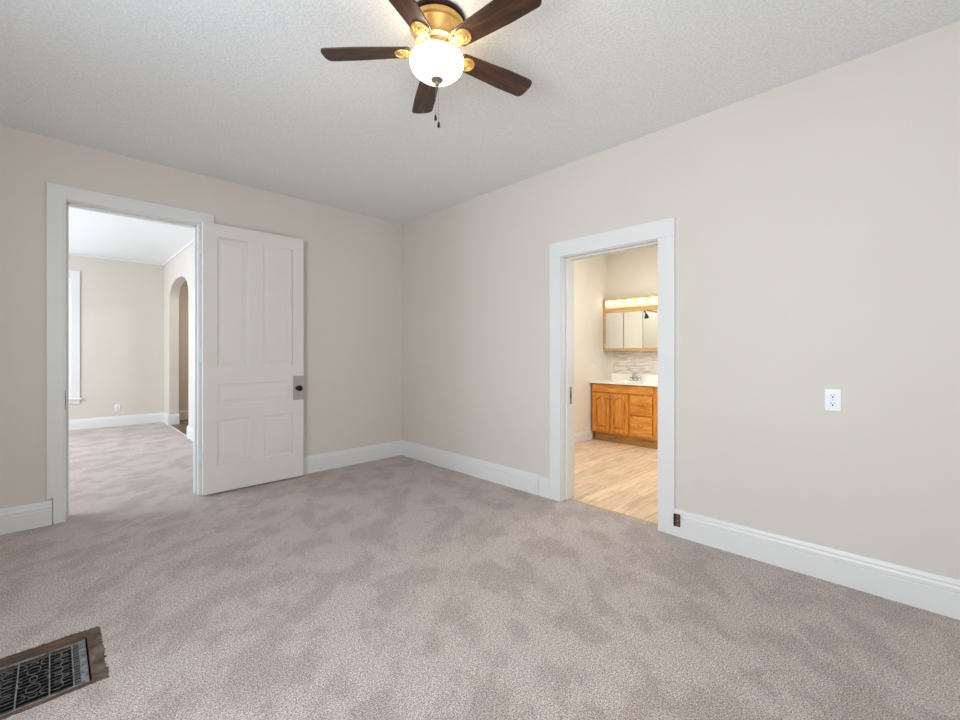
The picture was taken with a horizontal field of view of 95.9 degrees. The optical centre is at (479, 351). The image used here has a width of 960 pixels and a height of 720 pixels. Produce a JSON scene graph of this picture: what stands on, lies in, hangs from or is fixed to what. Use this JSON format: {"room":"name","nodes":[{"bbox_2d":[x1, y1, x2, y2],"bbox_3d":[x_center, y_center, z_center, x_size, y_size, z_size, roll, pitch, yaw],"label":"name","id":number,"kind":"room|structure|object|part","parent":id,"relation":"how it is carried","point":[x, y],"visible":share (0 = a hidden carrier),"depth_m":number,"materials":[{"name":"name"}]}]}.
{"room":"empty bedroom","nodes":[
{"label":"empty bedroom","id":0,"kind":"room"},
{"bbox_2d":[69,255,187,419],"bbox_3d":[-6.530,-0.150,6.896,5.800,2.820,0.150,0,0,-45],"label":"wall","id":1,"kind":"structure","parent":0,"point":[122,302],"depth_m":7.30,"materials":[{"name":"paint"}]},
{"bbox_2d":[69,270,81,403],"bbox_3d":[-6.754,-0.233,6.598,1.012,2.115,0.141,0,0,-45],"label":"window","id":2,"kind":"structure","parent":1,"relation":"in","point":[74,279],"depth_m":6.87,"materials":[{"name":"white paint"}]},
{"bbox_3d":[-6.793,-0.698,6.637,0.762,0.985,0.032,0,0,-45],"label":"sash","id":3,"kind":"part","parent":2,"relation":"part of","materials":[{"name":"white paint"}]},
{"bbox_3d":[-6.771,0.247,6.615,0.762,0.985,0.032,0,0,-45],"label":"sash","id":4,"kind":"part","parent":2,"relation":"part of","materials":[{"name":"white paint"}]},
{"bbox_2d":[69,412,162,430],"bbox_3d":[-7.034,1.157,6.276,4.010,0.165,0.024,0,0,-45],"label":"baseboard","id":5,"kind":"structure","parent":1,"relation":"attached to","point":[76,424],"depth_m":7.20,"materials":[{"name":"white paint"}]},
{"bbox_2d":[114,404,119,411],"bbox_3d":[-6.067,0.940,7.241,0.075,0.118,0.009,0,0,-45],"label":"wall outlet","id":6,"kind":"object","parent":1,"relation":"attached to","point":[116,407],"visible":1,"depth_m":7.24,"materials":[{"name":"white plastic"}]},
{"bbox_2d":[164,244,192,426],"bbox_3d":[-3.853,-0.150,6.004,0.135,2.820,4.882,0,0,-45],"label":"wall","id":7,"kind":"structure","parent":0,"point":[179,270],"depth_m":7.36,"materials":[{"name":"beige paint"}]},
{"bbox_2d":[69,240,192,265],"bbox_3d":[-5.327,-1.543,4.547,4.010,0.030,4.882,0,0,-45],"label":"trim","id":8,"kind":"structure","parent":7,"relation":"attached to","point":[191,242],"depth_m":7.10,"materials":[{"name":"white paint"}]},
{"bbox_2d":[163,412,168,424],"bbox_3d":[-5.453,1.155,7.510,0.024,0.170,0.490,0,0,-45],"label":"baseboard","id":9,"kind":"structure","parent":7,"relation":"attached to","point":[165,415],"depth_m":7.46,"materials":[{"name":"white paint"}]},
{"bbox_2d":[168,414,178,424],"bbox_3d":[-5.222,1.155,7.377,0.164,0.170,0.024,0,0,-45],"label":"baseboard","id":10,"kind":"object","parent":7,"relation":"attached to","point":[172,419],"visible":1,"depth_m":7.37,"materials":[{"name":"white paint"}]},
{"bbox_2d":[187,425,192,440],"bbox_3d":[-3.225,1.155,5.254,0.024,0.170,2.933,0,0,-45],"label":"baseboard","id":11,"kind":"structure","parent":7,"relation":"attached to","point":[189,428],"depth_m":6.15,"materials":[{"name":"white paint"}]},
{"bbox_2d":[0,125,401,523],"bbox_3d":[-2.933,-0.140,3.376,5.771,2.800,0.150,0,0,-45],"label":"wall","id":12,"kind":"structure","parent":0,"point":[353,261],"depth_m":3.99,"materials":[{"name":"beige paint"}]},
{"bbox_2d":[0,500,51,534],"bbox_3d":[-3.538,1.154,2.656,1.298,0.172,0.024,0,0,-45],"label":"baseboard","id":13,"kind":"structure","parent":12,"relation":"attached to","point":[39,514],"depth_m":3.01,"materials":[{"name":"white paint"}]},
{"bbox_2d":[47,182,213,523],"bbox_3d":[-2.725,0.015,3.458,1.043,2.449,0.026,0,0,-45],"label":"trim","id":14,"kind":"structure","parent":12,"relation":"attached to","point":[57,195],"depth_m":3.14,"materials":[{"name":"white paint"}]},
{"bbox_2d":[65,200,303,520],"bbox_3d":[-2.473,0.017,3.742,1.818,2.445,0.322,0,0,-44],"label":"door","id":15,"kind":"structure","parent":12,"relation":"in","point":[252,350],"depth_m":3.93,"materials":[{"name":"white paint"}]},
{"bbox_3d":[-1.769,0.356,4.232,0.058,0.058,0.062,0,0,-45],"label":"knob","id":16,"kind":"part","parent":15,"relation":"part of","materials":[{"name":"black metal"}]},
{"bbox_2d":[304,440,401,473],"bbox_3d":[-1.650,1.154,4.521,2.006,0.172,0.024,0,0,-45],"label":"baseboard","id":17,"kind":"structure","parent":12,"relation":"attached to","point":[326,461],"depth_m":4.74,"materials":[{"name":"white paint"}]},
{"bbox_2d":[0,420,959,719],"bbox_3d":[-1.573,1.265,4.012,8.600,0.050,11.120,0,0,-45],"label":"floor","id":18,"kind":"structure","parent":0,"point":[400,587],"depth_m":2.10,"materials":[{"name":"carpet"}]},
{"bbox_2d":[0,626,109,719],"bbox_3d":[-1.845,1.391,1.537,0.815,0.297,0.484,0,0,-45],"label":"floor vent","id":19,"kind":"object","parent":18,"relation":"in","point":[30,678],"visible":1,"depth_m":1.75,"materials":[{"name":"grey metal"}]},
{"bbox_3d":[-1.841,1.251,1.520,0.686,0.005,0.345,0,0,-45],"label":"grille frame","id":20,"kind":"part","parent":19,"relation":"part of","materials":[{"name":"grey metal"}]},
{"bbox_2d":[592,383,657,448],"bbox_3d":[2.059,0.841,5.942,0.517,0.803,0.925,0,0,-45],"label":"bathroom vanity","id":21,"kind":"object","parent":18,"relation":"on","point":[624,414],"visible":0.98,"depth_m":5.76,"materials":[{"name":"brown wood"}]},
{"bbox_3d":[1.685,0.831,6.006,0.021,0.518,0.254,0,0,-45],"label":"door","id":22,"kind":"part","parent":21,"relation":"part of","materials":[{"name":"brown wood"}]},
{"bbox_3d":[1.872,0.831,5.817,0.021,0.518,0.254,0,0,-45],"label":"door","id":23,"kind":"part","parent":21,"relation":"part of","materials":[{"name":"brown wood"}]},
{"bbox_2d":[590,373,657,386],"bbox_3d":[2.065,0.425,5.949,0.499,0.216,0.962,0,0,-45],"label":"countertop","id":24,"kind":"structure","parent":21,"relation":"on","point":[622,379],"depth_m":6.01,"materials":[{"name":"stone"}]},
{"bbox_2d":[590,379,657,386],"bbox_3d":[2.065,0.470,5.949,0.499,0.125,0.962,0,0,-45],"label":"sink","id":25,"kind":"object","parent":24,"relation":"in","point":[643,382],"depth_m":5.94,"materials":[{"name":"ceramic"}]},
{"bbox_2d":[630,371,639,380],"bbox_3d":[2.152,0.340,6.061,0.140,0.134,0.154,0,0,-45],"label":"faucet","id":26,"kind":"object","parent":24,"relation":"on","point":[634,373],"visible":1,"depth_m":6.08,"materials":[{"name":"silver metal"}]},
{"bbox_3d":[2.086,0.967,5.601,0.021,0.245,0.290,0,0,-45],"label":"drawer","id":27,"kind":"part","parent":21,"relation":"part of","materials":[{"name":"brown wood"}]},
{"bbox_3d":[2.086,0.700,5.601,0.021,0.244,0.290,0,0,-45],"label":"drawer","id":28,"kind":"part","parent":21,"relation":"part of","materials":[{"name":"brown wood"}]},
{"bbox_2d":[0,0,959,263],"bbox_3d":[-2.495,-1.590,3.031,6.110,0.100,11.220,0,0,-45],"label":"ceiling","id":29,"kind":"structure","parent":0,"point":[242,92],"depth_m":2.49,"materials":[{"name":"white paint"}]},
{"bbox_2d":[320,0,541,127],"bbox_3d":[-0.170,-1.292,2.004,1.036,0.498,1.024,0,0,-45],"label":"ceiling fan","id":30,"kind":"object","parent":29,"relation":"hanging from","point":[438,28],"visible":1,"depth_m":1.94,"materials":[{"name":"brown wood"}]},
{"bbox_3d":[-0.528,-1.397,2.028,0.422,0.006,0.120,0,11,3],"label":"fan blade","id":31,"kind":"part","parent":30,"relation":"part of","materials":[{"name":"brown wood"}]},
{"bbox_3d":[-0.316,-1.397,1.705,0.120,0.006,0.422,12,4,20],"label":"fan blade","id":32,"kind":"part","parent":30,"relation":"part of","materials":[{"name":"brown wood"}]},
{"bbox_3d":[-0.286,-1.397,2.330,0.120,0.006,0.422,-11,3,-15],"label":"fan blade","id":33,"kind":"part","parent":30,"relation":"part of","materials":[{"name":"brown wood"}]},
{"bbox_3d":[-0.200,-1.311,2.012,0.253,0.097,0.253,0,0,-45],"label":"lamp shade","id":34,"kind":"part","parent":30,"relation":"part of","materials":[{"name":"white glass"}]},
{"bbox_3d":[0.057,-1.397,1.806,0.422,0.006,0.120,0,-11,39],"label":"fan blade","id":35,"kind":"part","parent":30,"relation":"part of","materials":[{"name":"brown wood"}]},
{"bbox_3d":[0.075,-1.397,2.193,0.422,0.006,0.120,0,-11,-33],"label":"fan blade","id":36,"kind":"part","parent":30,"relation":"part of","materials":[{"name":"brown wood"}]},
{"bbox_2d":[574,255,606,438],"bbox_3d":[0.620,-0.140,5.827,2.729,2.800,0.880,0,0,-45],"label":"wall","id":37,"kind":"structure","parent":0,"point":[590,274],"depth_m":6.11,"materials":[{"name":"paint"}]},
{"bbox_2d":[574,429,591,443],"bbox_3d":[1.233,1.172,5.803,1.010,0.135,0.016,0,0,-45],"label":"baseboard","id":38,"kind":"structure","parent":37,"relation":"attached to","point":[579,437],"depth_m":5.98,"materials":[{"name":"white paint"}]},
{"bbox_2d":[607,246,657,378],"bbox_3d":[2.547,-0.140,5.889,0.100,2.800,3.600,0,0,-45],"label":"wall","id":39,"kind":"structure","parent":0,"point":[634,273],"depth_m":6.20,"materials":[{"name":"paint"}]},
{"bbox_2d":[603,299,657,350],"bbox_3d":[2.180,-0.391,6.099,0.126,0.758,0.910,0,0,-45],"label":"medicine cabinet","id":40,"kind":"object","parent":39,"relation":"attached to","point":[634,329],"visible":0.61,"depth_m":6.08,"materials":[{"name":"mirror"}]},
{"bbox_3d":[1.943,-0.309,6.265,0.004,0.513,0.279,0,0,-45],"label":"mirror door","id":41,"kind":"part","parent":40,"relation":"part of","materials":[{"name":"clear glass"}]},
{"bbox_3d":[1.943,-0.309,6.265,0.008,0.519,0.285,0,0,-45],"label":"edge trim","id":42,"kind":"part","parent":40,"relation":"part of","materials":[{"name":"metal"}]},
{"bbox_2d":[605,295,657,309],"bbox_3d":[2.126,-0.688,6.045,0.158,0.160,0.848,0,0,-45],"label":"vanity light","id":43,"kind":"object","parent":40,"relation":"attached to","point":[650,300],"visible":0.98,"depth_m":6.03,"materials":[{"name":"white glass"}]},
{"bbox_3d":[2.146,-0.309,6.065,0.004,0.513,0.279,0,0,-45],"label":"mirror door","id":44,"kind":"part","parent":40,"relation":"part of","materials":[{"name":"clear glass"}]},
{"bbox_3d":[2.146,-0.309,6.065,0.008,0.519,0.285,0,0,-45],"label":"edge trim","id":45,"kind":"part","parent":40,"relation":"part of","materials":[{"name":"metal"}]},
{"bbox_3d":[2.343,-0.309,5.860,0.004,0.513,0.279,0,0,-45],"label":"mirror door","id":46,"kind":"part","parent":40,"relation":"part of","materials":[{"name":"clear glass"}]},
{"bbox_2d":[613,351,657,374],"bbox_3d":[2.267,0.148,6.094,0.008,0.340,0.845,0,0,-45],"label":"backsplash","id":47,"kind":"structure","parent":39,"relation":"attached to","point":[624,362],"depth_m":6.14,"materials":[{"name":"tile"}]},
{"bbox_2d":[402,21,959,579],"bbox_3d":[1.253,-0.140,3.127,0.165,2.800,6.088,0,0,-45],"label":"wall","id":48,"kind":"structure","parent":0,"point":[817,216],"depth_m":2.54,"materials":[{"name":"beige paint"}]},
{"bbox_2d":[401,440,539,494],"bbox_3d":[-0.222,1.153,4.486,0.024,0.174,2.081,0,0,-45],"label":"baseboard","id":49,"kind":"structure","parent":48,"relation":"attached to","point":[518,479],"depth_m":4.31,"materials":[{"name":"white paint"}]},
{"bbox_2d":[528,483,534,493],"bbox_3d":[0.448,1.192,3.785,0.006,0.078,0.084,0,0,-45],"label":"baseboard outlet","id":50,"kind":"object","parent":48,"relation":"attached to","point":[531,487],"visible":1,"depth_m":3.78,"materials":[{"name":"white paint"}]},
{"bbox_2d":[538,476,549,498],"bbox_3d":[0.553,1.156,3.703,0.022,0.168,0.118,0,0,-45],"label":"trim","id":51,"kind":"structure","parent":48,"relation":"attached to","point":[543,482],"depth_m":3.69,"materials":[{"name":"white paint"}]},
{"bbox_2d":[562,239,657,500],"bbox_3d":[1.026,0.185,3.366,0.187,2.110,0.975,0,0,-45],"label":"door frame","id":52,"kind":"structure","parent":48,"relation":"in","point":[567,261],"depth_m":3.61,"materials":[{"name":"white paint"}]},
{"bbox_3d":[0.764,0.367,3.646,0.024,0.145,0.004,0,0,-45],"label":"strike plate","id":53,"kind":"part","parent":52,"relation":"part of","materials":[{"name":"grey metal"}]},
{"bbox_2d":[549,217,674,534],"bbox_3d":[0.956,0.165,3.294,0.023,2.149,1.030,0,0,-45],"label":"trim","id":54,"kind":"structure","parent":48,"relation":"attached to","point":[663,230],"depth_m":2.99,"materials":[{"name":"white paint"}]},
{"bbox_2d":[569,499,657,524],"bbox_3d":[1.025,1.243,3.365,0.020,0.013,0.795,0,0,-45],"label":"trim","id":55,"kind":"structure","parent":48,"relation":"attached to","point":[569,499],"depth_m":3.33,"materials":[{"name":"brown wood"}]},
{"bbox_2d":[673,513,679,526],"bbox_3d":[1.317,1.129,2.899,0.016,0.082,0.042,0,0,-45],"label":"electrical outlet","id":56,"kind":"object","parent":48,"relation":"attached to","point":[676,517],"visible":1,"depth_m":2.90,"materials":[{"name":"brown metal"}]},
{"bbox_2d":[674,508,959,619],"bbox_3d":[2.286,1.151,1.946,0.024,0.178,2.757,0,0,-45],"label":"baseboard","id":57,"kind":"structure","parent":48,"relation":"attached to","point":[932,592],"depth_m":2.33,"materials":[{"name":"white paint"}]},
{"bbox_2d":[825,389,840,411],"bbox_3d":[1.907,0.261,2.340,0.009,0.120,0.070,0,0,-45],"label":"wall outlet","id":58,"kind":"object","parent":48,"relation":"attached to","point":[832,396],"visible":1,"depth_m":2.34,"materials":[{"name":"white plastic"}]},
{"bbox_2d":[829,401,836,406],"bbox_3d":[1.906,0.282,2.339,0.004,0.027,0.035,0,0,-45],"label":"receptacle","id":59,"kind":"object","parent":58,"relation":"attached to","point":[831,403],"depth_m":2.34,"materials":[{"name":"white plastic"}]},
{"bbox_2d":[829,393,836,398],"bbox_3d":[1.906,0.239,2.339,0.004,0.027,0.035,0,0,-45],"label":"receptacle","id":60,"kind":"object","parent":58,"relation":"attached to","point":[831,395],"depth_m":2.34,"materials":[{"name":"white plastic"}]},
{"bbox_3d":[-3.270,-0.140,6.580,1.505,2.800,4.882,0,0,-45],"label":"wall","id":61,"kind":"structure","parent":0,"visible":0},
{"bbox_2d":[179,410,187,419],"bbox_3d":[-5.012,1.155,8.273,1.405,0.170,0.024,0,0,-45],"label":"baseboard","id":62,"kind":"structure","parent":61,"relation":"attached to","point":[183,415],"depth_m":7.88,"materials":[{"name":"white paint"}]}
]}

